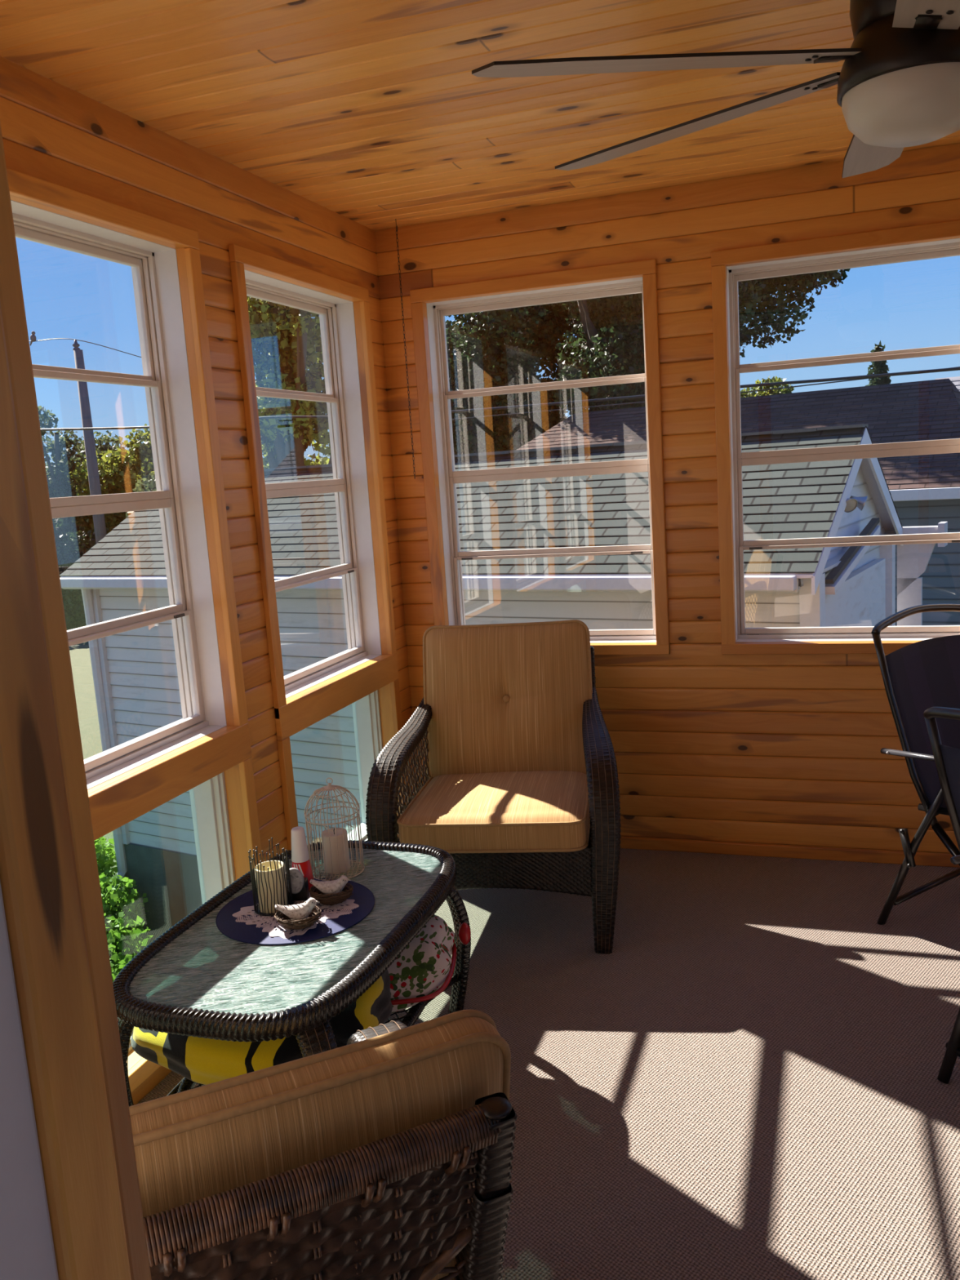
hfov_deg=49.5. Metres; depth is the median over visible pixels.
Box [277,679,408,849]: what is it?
window
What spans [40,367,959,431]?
overhead wire
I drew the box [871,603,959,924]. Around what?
folding chair
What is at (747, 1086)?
floor
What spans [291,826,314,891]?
spray bottle
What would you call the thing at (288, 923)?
nest
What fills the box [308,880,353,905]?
nest
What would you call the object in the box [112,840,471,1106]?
coffee table
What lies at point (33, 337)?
bird
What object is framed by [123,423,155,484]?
broadleaf tree
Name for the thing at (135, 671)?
house
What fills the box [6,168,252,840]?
window
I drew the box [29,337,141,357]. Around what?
overhead wire
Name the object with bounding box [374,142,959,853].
wall
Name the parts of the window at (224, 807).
sill casing, frame, casing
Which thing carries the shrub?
on the ground
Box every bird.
[30,331,35,346]
[275,897,319,919]
[309,875,351,896]
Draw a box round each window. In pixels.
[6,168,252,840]
[126,757,262,1093]
[228,244,399,740]
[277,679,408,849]
[409,258,670,654]
[711,219,959,654]
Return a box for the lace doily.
[232,893,359,938]
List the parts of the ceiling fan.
blade, blade, blade, lamp shade, blade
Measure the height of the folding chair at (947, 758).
0.941 m
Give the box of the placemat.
[215,877,374,945]
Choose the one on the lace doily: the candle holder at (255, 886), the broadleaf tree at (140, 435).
the candle holder at (255, 886)
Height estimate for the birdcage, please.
0.258 m
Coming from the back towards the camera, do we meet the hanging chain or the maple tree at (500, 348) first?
the maple tree at (500, 348)
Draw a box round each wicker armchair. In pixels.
[128,1008,517,1279]
[365,619,621,954]
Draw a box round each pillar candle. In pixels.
[254,860,288,913]
[320,827,350,874]
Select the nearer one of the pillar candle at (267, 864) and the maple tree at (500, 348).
the pillar candle at (267, 864)
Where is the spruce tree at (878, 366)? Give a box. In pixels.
[865,340,891,386]
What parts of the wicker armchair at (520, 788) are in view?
arm and leg, seat frame, post, leg, arm and leg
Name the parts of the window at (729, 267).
casing, sill casing, head casing, sash, sash, sash, sash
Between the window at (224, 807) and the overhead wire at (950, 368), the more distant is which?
the overhead wire at (950, 368)
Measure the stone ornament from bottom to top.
0.089 m
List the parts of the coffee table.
leg, glass, shelf rail, leg, leg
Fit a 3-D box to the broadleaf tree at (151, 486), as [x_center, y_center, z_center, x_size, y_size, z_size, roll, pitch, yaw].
[-8.771,-2.842,32.446,4.335,4.935,4.450,-7,10,-19]
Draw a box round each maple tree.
[247,296,332,468]
[444,268,850,454]
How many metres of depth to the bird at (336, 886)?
2.54 m
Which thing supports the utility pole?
on the ground
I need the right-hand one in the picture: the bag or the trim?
the trim
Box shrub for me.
[94,836,152,982]
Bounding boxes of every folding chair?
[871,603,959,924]
[923,706,959,1084]
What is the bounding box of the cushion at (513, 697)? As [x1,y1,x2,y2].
[425,622,589,777]
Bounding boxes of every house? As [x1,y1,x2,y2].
[59,424,947,939]
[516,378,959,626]
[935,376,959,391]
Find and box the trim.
[619,836,959,867]
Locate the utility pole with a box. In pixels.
[72,339,106,543]
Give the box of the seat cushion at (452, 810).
[398,770,589,849]
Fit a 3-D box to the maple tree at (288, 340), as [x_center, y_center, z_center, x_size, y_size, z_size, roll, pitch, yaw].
[-3.170,-3.195,18.540,3.636,9.304,4.311,-4,9,0]
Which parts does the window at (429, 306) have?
casing, head casing, sash, sash, sash, sash, sill casing, casing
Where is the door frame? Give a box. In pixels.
[0,121,151,1279]
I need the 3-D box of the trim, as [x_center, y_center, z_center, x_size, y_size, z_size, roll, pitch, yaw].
[1.597,0.777,3.679,3.900,0.046,0.012,-1,10,19]
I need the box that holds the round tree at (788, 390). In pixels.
[740,375,794,397]
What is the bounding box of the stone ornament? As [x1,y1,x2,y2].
[285,867,309,900]
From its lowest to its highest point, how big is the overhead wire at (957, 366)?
0.166 m
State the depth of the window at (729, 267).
3.63 m
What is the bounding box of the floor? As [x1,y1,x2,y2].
[137,848,959,1279]
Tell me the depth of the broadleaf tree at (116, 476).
34.95 m
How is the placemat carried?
on the coffee table
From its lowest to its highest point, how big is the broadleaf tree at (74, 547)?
4.382 m
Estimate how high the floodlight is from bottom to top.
0.174 m
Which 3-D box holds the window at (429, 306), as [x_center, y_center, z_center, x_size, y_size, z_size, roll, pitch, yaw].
[0.244,-0.646,3.954,0.924,1.400,0.176,-1,10,19]
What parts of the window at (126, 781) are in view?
sash, sash, head casing, frame, sash, sash, casing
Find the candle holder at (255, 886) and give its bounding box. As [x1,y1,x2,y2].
[248,837,293,915]
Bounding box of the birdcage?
[303,777,364,880]
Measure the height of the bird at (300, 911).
0.056 m
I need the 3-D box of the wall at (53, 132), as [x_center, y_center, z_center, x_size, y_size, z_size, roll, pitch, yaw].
[-0.903,-0.088,2.664,0.156,2.400,3.505,-1,10,19]
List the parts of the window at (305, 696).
casing, sash, head casing, sash, frame, sash, sash, casing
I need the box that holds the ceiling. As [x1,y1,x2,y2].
[0,0,959,230]
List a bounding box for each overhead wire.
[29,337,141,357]
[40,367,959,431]
[451,366,959,420]
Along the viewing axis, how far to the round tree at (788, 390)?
25.50 m
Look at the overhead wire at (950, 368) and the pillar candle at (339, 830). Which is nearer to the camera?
the pillar candle at (339, 830)
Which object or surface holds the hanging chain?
hanging from the ceiling
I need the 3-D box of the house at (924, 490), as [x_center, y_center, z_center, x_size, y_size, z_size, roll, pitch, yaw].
[5.990,-1.349,16.377,12.600,5.158,6.124,2,11,31]
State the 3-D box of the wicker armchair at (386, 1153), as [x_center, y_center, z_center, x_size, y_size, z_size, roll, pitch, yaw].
[-0.367,0.857,1.378,0.786,0.890,0.836,-8,10,-22]
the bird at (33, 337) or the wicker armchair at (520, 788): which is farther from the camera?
the bird at (33, 337)
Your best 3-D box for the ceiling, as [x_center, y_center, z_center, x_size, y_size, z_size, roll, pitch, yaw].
[0.907,-1.342,1.728,4.500,0.141,3.950,-1,10,19]
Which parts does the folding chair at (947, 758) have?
leg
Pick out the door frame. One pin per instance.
(71, 1206)
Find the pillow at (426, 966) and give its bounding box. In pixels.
[387,915,471,1013]
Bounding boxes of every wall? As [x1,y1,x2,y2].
[0,55,417,1105]
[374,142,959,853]
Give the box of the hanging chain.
[395,218,415,479]
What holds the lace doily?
on the placemat
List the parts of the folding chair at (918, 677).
leg, seat frame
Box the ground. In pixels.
[68,622,154,952]
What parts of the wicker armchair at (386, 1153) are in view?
rail, arm and leg, leg, post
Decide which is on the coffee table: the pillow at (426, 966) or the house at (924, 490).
the pillow at (426, 966)
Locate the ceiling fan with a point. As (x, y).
(898, 81)
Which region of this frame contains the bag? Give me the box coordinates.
[130,968,392,1084]
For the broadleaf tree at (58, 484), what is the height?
7.464 m
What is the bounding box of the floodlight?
[844,495,867,512]
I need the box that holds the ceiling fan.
[471,0,959,177]
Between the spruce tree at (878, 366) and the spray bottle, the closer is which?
the spray bottle
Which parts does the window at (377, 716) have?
casing, frame, casing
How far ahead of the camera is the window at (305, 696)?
3.82 m
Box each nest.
[274,904,321,929]
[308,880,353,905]
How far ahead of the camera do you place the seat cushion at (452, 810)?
3.20 m
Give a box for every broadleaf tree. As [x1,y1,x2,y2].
[37,405,125,551]
[52,518,96,630]
[66,442,153,535]
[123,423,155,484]
[125,475,156,518]
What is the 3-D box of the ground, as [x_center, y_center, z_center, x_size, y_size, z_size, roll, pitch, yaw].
[2.097,-1.261,34.258,105.000,0.300,82.000,-1,10,19]
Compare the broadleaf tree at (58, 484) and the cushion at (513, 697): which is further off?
the broadleaf tree at (58, 484)

